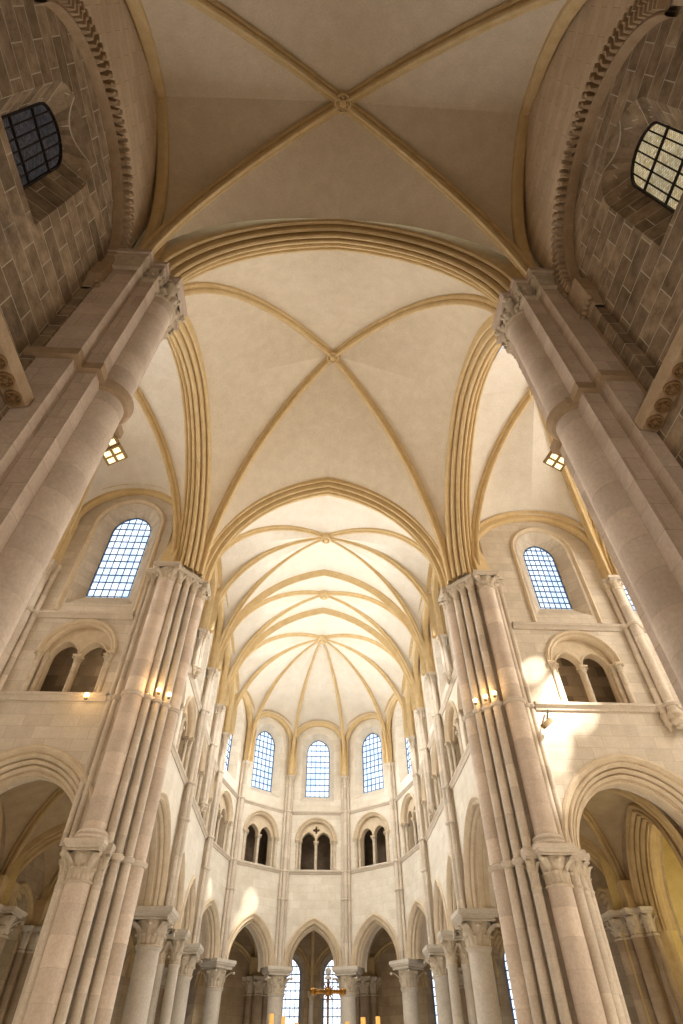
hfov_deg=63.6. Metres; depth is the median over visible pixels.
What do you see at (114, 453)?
floodlight
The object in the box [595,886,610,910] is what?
arch
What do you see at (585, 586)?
trim
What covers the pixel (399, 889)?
shaft
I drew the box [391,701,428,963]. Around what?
wall
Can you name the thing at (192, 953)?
round column
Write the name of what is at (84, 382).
pier
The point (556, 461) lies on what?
floodlight
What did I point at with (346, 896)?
shaft
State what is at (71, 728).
wall
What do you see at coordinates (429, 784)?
shaft
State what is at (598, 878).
wall
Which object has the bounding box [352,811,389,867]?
triforium opening
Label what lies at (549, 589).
window
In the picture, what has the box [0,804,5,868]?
wall
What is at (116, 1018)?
wall
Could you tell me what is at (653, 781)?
arch
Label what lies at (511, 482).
ceiling
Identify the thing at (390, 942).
arch
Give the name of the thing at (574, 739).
wall
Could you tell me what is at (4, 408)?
wall
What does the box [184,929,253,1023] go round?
wall
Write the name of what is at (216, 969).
round column
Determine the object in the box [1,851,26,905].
wall
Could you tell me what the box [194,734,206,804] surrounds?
triforium opening
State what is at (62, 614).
trim
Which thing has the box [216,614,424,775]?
ceiling
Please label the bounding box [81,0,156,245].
wall
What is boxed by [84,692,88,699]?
spotlight
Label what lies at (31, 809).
ceiling
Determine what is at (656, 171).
window
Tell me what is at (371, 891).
wall
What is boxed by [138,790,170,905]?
arch
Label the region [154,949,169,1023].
pier
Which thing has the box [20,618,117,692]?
triforium opening
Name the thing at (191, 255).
arch
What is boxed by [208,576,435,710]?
ceiling
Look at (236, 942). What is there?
arch
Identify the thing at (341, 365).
ceiling
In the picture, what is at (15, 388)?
frieze
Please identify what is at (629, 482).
pier
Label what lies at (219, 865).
wall
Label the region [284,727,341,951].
wall
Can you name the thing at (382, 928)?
ceiling
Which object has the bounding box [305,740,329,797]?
window
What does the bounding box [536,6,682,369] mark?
wall
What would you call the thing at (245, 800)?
trim
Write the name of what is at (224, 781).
trim
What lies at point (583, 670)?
triforium opening
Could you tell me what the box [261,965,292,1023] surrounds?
round column
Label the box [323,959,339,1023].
window
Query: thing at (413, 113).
ceiling
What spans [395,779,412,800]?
trim
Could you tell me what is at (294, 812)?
trim
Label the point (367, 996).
pier
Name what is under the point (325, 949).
arch
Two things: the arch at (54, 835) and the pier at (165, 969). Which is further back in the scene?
the pier at (165, 969)
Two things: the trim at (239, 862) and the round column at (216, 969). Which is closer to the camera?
the round column at (216, 969)
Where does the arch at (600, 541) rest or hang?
attached to the ceiling at (511, 482)
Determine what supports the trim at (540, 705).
attached to the wall at (574, 739)
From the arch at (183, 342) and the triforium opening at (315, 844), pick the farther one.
the triforium opening at (315, 844)
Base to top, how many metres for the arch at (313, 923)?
2.064 m
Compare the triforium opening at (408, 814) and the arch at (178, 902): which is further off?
the triforium opening at (408, 814)
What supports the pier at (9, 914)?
on the floor
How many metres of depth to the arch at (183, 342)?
21.38 m
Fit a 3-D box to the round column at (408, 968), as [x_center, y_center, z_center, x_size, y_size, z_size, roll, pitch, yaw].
[3.125,23.228,23.872,1.364,5.860,1.364,33,-55,-28]
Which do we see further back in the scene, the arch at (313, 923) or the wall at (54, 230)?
the arch at (313, 923)
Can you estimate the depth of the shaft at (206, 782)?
25.48 m
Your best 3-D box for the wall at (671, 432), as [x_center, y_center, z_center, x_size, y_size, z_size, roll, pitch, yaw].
[5.376,-3.342,0.833,0.290,8.970,13.800,2,-47,-2]
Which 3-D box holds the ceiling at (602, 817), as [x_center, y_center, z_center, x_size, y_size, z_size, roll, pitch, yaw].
[7.798,10.668,18.207,5.558,3.200,6.309,2,-47,-2]
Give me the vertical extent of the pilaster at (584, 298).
4.810 m
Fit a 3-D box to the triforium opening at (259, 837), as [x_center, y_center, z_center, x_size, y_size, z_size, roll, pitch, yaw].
[-4.972,18.330,30.861,3.000,2.800,1.831,33,-55,-27]
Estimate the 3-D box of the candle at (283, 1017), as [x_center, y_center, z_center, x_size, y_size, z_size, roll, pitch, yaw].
[-1.776,16.646,15.788,0.400,3.220,0.390,2,-47,-2]
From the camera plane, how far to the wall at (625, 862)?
18.62 m
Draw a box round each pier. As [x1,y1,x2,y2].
[0,236,187,658]
[0,875,27,956]
[0,900,49,1023]
[12,530,210,1023]
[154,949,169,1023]
[242,957,267,1023]
[356,957,380,1023]
[438,541,630,1023]
[456,950,468,1023]
[492,257,682,706]
[601,880,682,1023]
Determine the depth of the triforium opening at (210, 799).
26.67 m
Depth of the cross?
17.38 m
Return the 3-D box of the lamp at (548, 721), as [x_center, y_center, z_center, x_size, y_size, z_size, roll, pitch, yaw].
[6.221,6.232,16.672,0.585,0.754,0.245,25,-51,-22]
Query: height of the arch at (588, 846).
3.201 m
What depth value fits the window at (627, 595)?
21.11 m
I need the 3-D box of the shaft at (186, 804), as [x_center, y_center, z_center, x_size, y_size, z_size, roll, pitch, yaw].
[-5.888,10.368,21.916,0.514,9.060,0.624,2,-47,-2]
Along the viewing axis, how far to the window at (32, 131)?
10.25 m
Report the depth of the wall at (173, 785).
22.98 m
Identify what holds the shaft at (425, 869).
on the round column at (433, 953)
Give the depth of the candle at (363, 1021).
16.93 m
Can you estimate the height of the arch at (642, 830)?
3.224 m
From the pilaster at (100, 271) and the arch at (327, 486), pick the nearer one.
the pilaster at (100, 271)
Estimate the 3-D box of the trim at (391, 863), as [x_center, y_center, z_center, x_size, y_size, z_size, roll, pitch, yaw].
[1.635,19.080,29.566,3.436,0.208,0.136,-28,-52,24]
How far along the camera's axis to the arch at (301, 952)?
30.31 m
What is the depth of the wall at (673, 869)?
19.53 m
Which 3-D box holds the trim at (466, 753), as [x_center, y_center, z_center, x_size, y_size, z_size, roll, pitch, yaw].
[4.291,11.409,22.305,0.153,0.234,12.200,2,-47,-2]
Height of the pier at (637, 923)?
6.700 m
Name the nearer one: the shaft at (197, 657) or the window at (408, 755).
the shaft at (197, 657)
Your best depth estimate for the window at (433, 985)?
28.10 m
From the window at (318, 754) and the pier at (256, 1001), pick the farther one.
the window at (318, 754)
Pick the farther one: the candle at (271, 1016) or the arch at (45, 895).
the arch at (45, 895)
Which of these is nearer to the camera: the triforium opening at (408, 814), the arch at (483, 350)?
the arch at (483, 350)
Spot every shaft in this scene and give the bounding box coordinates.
[0,559,62,690]
[164,667,218,906]
[191,628,209,679]
[191,732,230,942]
[198,703,224,814]
[219,760,250,958]
[274,775,294,965]
[307,930,315,1023]
[340,775,350,965]
[385,762,406,958]
[407,735,435,943]
[415,707,435,817]
[424,671,466,907]
[436,634,452,684]
[599,575,682,731]
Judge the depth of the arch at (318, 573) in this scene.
28.47 m
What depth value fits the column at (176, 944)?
19.95 m
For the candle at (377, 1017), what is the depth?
16.96 m
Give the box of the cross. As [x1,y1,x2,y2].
[310,967,345,1023]
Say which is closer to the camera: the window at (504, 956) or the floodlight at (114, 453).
the floodlight at (114, 453)
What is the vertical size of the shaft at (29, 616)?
5.860 m
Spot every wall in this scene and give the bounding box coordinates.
[0,0,112,358]
[0,389,9,420]
[0,495,172,793]
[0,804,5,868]
[0,852,44,998]
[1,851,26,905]
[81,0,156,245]
[110,918,136,1023]
[136,596,225,948]
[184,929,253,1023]
[196,699,246,962]
[228,717,288,971]
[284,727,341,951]
[293,931,332,1023]
[348,719,397,971]
[371,929,435,1023]
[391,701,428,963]
[413,586,497,949]
[479,522,682,829]
[491,903,513,1023]
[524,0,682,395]
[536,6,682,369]
[588,860,639,1023]
[598,818,682,1023]
[622,802,682,1023]
[657,386,682,468]
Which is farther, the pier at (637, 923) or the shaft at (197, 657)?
the shaft at (197, 657)
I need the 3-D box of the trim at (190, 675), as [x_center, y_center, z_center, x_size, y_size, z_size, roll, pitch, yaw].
[-6.091,9.020,24.125,0.153,0.234,12.200,2,-47,-2]
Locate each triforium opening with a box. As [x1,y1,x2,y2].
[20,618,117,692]
[173,683,185,741]
[176,696,195,772]
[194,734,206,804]
[200,767,213,829]
[214,789,232,852]
[241,810,279,866]
[295,817,336,869]
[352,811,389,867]
[399,792,418,853]
[421,769,434,831]
[431,736,442,808]
[444,701,463,776]
[457,682,468,746]
[546,630,635,702]
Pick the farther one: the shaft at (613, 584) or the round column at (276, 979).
the round column at (276, 979)
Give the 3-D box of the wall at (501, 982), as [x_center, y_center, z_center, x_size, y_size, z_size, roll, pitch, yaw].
[7.770,22.018,24.909,0.400,9.000,6.297,17,-49,-16]
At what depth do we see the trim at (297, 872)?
30.16 m
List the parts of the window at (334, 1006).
frame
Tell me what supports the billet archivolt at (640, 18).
attached to the arch at (551, 115)
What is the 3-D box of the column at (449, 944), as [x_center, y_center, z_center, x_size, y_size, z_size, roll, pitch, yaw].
[4.412,18.293,19.198,1.452,5.860,1.452,2,-47,-2]
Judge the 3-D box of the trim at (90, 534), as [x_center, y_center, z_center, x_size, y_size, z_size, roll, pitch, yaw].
[-8.532,1.441,21.129,2.820,5.740,0.120,2,-47,-2]
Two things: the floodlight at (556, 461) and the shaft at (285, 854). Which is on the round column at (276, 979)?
the shaft at (285, 854)
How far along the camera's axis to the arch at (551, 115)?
13.41 m
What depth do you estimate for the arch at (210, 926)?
25.74 m
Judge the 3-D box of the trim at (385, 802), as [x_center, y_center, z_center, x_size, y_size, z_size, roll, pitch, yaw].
[1.625,17.015,31.743,3.436,0.208,0.136,-28,-52,24]
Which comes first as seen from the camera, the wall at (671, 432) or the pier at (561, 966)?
the wall at (671, 432)
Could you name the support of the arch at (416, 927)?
attached to the wall at (412, 883)
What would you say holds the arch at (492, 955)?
attached to the wall at (501, 982)
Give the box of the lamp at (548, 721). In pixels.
[540,709,552,728]
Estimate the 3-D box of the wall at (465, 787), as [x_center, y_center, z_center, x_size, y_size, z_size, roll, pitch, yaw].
[4.779,8.777,24.605,0.850,15.600,12.900,2,-47,-2]
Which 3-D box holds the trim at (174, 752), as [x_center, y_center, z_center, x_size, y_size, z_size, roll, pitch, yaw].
[-6.080,11.084,21.948,0.153,0.234,12.200,2,-47,-2]
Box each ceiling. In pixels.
[0,780,71,901]
[51,339,184,561]
[125,0,586,277]
[183,251,496,583]
[199,496,446,675]
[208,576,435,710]
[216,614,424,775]
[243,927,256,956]
[368,927,383,956]
[470,345,617,576]
[579,788,682,880]
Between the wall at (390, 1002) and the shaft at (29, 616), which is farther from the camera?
the wall at (390, 1002)
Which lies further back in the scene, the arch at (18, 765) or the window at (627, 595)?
the window at (627, 595)
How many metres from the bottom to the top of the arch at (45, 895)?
3.200 m
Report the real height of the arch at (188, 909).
2.178 m
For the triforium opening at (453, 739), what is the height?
2.780 m
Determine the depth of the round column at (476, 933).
17.92 m
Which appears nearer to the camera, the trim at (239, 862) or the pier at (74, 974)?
the pier at (74, 974)
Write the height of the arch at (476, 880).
2.959 m
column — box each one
[121,906,178,1023]
[146,929,190,1023]
[168,943,203,1023]
[197,957,236,1023]
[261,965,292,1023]
[332,966,362,1023]
[389,958,426,1023]
[422,944,457,1023]
[437,930,477,1023]
[451,908,501,1023]
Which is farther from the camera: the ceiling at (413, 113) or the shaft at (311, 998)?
the shaft at (311, 998)
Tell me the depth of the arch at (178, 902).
21.29 m
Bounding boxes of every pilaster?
[20,261,112,370]
[567,277,657,392]
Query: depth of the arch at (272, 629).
30.90 m
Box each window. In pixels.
[1,102,62,188]
[86,518,150,597]
[224,735,232,771]
[251,731,274,791]
[282,959,300,1023]
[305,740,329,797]
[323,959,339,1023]
[362,733,383,792]
[405,738,411,773]
[430,967,437,1023]
[503,951,516,1023]
[523,546,572,608]
[623,586,635,610]
[630,121,682,212]
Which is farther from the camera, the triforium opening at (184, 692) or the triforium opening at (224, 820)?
the triforium opening at (224, 820)
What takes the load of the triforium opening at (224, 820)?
attached to the wall at (219, 865)
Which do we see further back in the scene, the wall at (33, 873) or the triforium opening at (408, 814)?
the triforium opening at (408, 814)
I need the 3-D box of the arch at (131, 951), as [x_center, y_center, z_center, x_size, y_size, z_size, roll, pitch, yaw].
[-9.921,21.598,26.730,0.780,1.742,2.738,-13,-48,12]
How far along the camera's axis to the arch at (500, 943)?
26.52 m
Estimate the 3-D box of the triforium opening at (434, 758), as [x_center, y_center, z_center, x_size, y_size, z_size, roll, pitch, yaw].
[5.075,11.224,24.226,1.831,2.880,3.160,2,-47,-2]
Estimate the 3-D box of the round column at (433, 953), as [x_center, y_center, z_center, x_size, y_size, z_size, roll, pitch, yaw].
[4.166,20.573,21.359,1.364,5.860,1.364,2,-47,-2]
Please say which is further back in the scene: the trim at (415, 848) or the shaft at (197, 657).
the trim at (415, 848)
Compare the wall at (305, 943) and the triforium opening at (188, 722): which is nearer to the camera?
the triforium opening at (188, 722)
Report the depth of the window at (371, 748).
33.93 m
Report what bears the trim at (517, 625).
attached to the wall at (574, 739)
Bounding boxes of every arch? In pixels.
[0,744,93,813]
[0,796,2,843]
[0,823,65,876]
[14,882,33,924]
[40,883,51,900]
[57,515,79,563]
[121,941,136,976]
[128,932,133,977]
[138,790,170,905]
[158,218,515,304]
[167,315,211,576]
[171,851,184,928]
[179,875,195,942]
[194,940,251,986]
[196,477,454,589]
[200,898,219,958]
[216,569,428,674]
[222,608,416,709]
[226,912,274,967]
[283,917,341,966]
[295,946,309,974]
[314,945,329,974]
[351,913,399,967]
[373,940,427,987]
[406,900,425,959]
[434,877,448,943]
[444,314,501,583]
[446,853,457,929]
[463,794,491,907]
[491,928,504,957]
[491,952,499,976]
[495,835,626,907]
[561,754,682,849]
[588,511,618,578]
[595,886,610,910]
[625,804,682,931]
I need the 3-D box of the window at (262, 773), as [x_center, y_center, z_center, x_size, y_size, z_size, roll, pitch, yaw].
[-4.769,15.191,33.812,1.440,3.500,0.070,33,-55,-27]
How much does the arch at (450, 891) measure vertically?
2.274 m
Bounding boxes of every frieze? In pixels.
[0,310,33,407]
[634,321,682,431]
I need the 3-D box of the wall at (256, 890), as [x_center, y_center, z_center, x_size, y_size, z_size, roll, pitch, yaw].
[-4.741,16.785,32.098,3.436,15.280,0.850,33,-55,-27]
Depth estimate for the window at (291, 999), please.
29.48 m
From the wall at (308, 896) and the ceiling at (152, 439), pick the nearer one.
the ceiling at (152, 439)
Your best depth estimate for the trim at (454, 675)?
23.30 m
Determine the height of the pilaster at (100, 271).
5.350 m
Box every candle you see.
[269,1014,273,1023]
[281,1016,285,1023]
[361,1017,365,1023]
[376,1016,379,1023]
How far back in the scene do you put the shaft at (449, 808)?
21.53 m
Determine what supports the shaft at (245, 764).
on the round column at (216, 969)
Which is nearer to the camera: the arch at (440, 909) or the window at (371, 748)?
the arch at (440, 909)
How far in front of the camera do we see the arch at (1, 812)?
18.50 m
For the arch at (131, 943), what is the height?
1.760 m
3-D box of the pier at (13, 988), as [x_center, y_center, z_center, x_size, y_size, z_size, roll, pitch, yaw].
[-11.430,17.508,18.957,1.409,6.700,1.767,2,-47,-2]
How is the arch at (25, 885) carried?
attached to the wall at (33, 873)
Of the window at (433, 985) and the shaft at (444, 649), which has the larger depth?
the window at (433, 985)
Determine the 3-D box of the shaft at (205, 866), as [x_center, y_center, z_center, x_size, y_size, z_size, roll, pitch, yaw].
[-6.206,15.116,26.416,0.486,9.060,0.586,2,-47,-2]
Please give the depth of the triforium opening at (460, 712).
20.62 m
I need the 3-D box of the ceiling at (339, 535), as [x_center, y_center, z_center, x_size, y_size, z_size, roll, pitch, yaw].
[-0.766,3.222,25.684,11.120,6.164,5.897,2,-47,-2]
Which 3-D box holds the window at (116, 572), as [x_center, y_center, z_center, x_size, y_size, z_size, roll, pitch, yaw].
[-8.555,1.694,21.581,1.540,4.150,0.070,2,-47,-2]
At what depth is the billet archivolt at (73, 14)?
12.12 m
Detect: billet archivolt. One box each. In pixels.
[37,0,133,263]
[551,0,673,298]
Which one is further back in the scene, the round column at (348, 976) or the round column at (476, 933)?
the round column at (348, 976)
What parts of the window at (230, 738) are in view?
frame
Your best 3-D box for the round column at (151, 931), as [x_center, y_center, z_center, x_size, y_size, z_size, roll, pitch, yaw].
[-6.259,15.489,16.489,1.496,5.860,1.496,2,-47,-2]
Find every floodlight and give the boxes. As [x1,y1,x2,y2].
[103,434,127,465]
[543,450,565,471]
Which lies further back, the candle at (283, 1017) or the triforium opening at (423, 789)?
the triforium opening at (423, 789)
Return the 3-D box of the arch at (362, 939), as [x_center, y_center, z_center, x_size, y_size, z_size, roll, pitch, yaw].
[1.850,21.368,27.561,3.036,2.064,0.772,-28,-52,24]
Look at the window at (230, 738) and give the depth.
31.38 m
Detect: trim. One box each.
[0,691,108,701]
[37,609,133,619]
[54,499,164,611]
[171,741,207,839]
[188,664,218,773]
[213,841,231,860]
[222,777,238,799]
[237,860,279,872]
[244,799,283,813]
[289,870,341,874]
[292,811,341,814]
[349,801,389,814]
[350,861,393,873]
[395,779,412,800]
[400,843,418,862]
[418,666,456,776]
[424,742,469,841]
[510,527,602,622]
[512,621,646,632]
[534,701,682,712]
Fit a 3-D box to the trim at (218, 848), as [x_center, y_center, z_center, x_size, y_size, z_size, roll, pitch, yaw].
[-6.026,16.758,27.328,0.136,0.208,3.738,-8,-47,7]
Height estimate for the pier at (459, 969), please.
6.700 m
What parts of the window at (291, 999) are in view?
frame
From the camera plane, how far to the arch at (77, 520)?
21.20 m
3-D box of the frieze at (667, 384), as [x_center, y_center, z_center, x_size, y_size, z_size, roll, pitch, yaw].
[5.223,-6.322,3.923,0.530,0.403,13.740,2,-47,-2]
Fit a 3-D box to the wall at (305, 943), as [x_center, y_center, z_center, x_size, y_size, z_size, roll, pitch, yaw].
[-1.599,26.287,28.912,5.900,9.000,0.400,2,-47,-2]
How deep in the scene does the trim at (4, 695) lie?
16.65 m
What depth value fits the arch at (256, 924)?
27.55 m

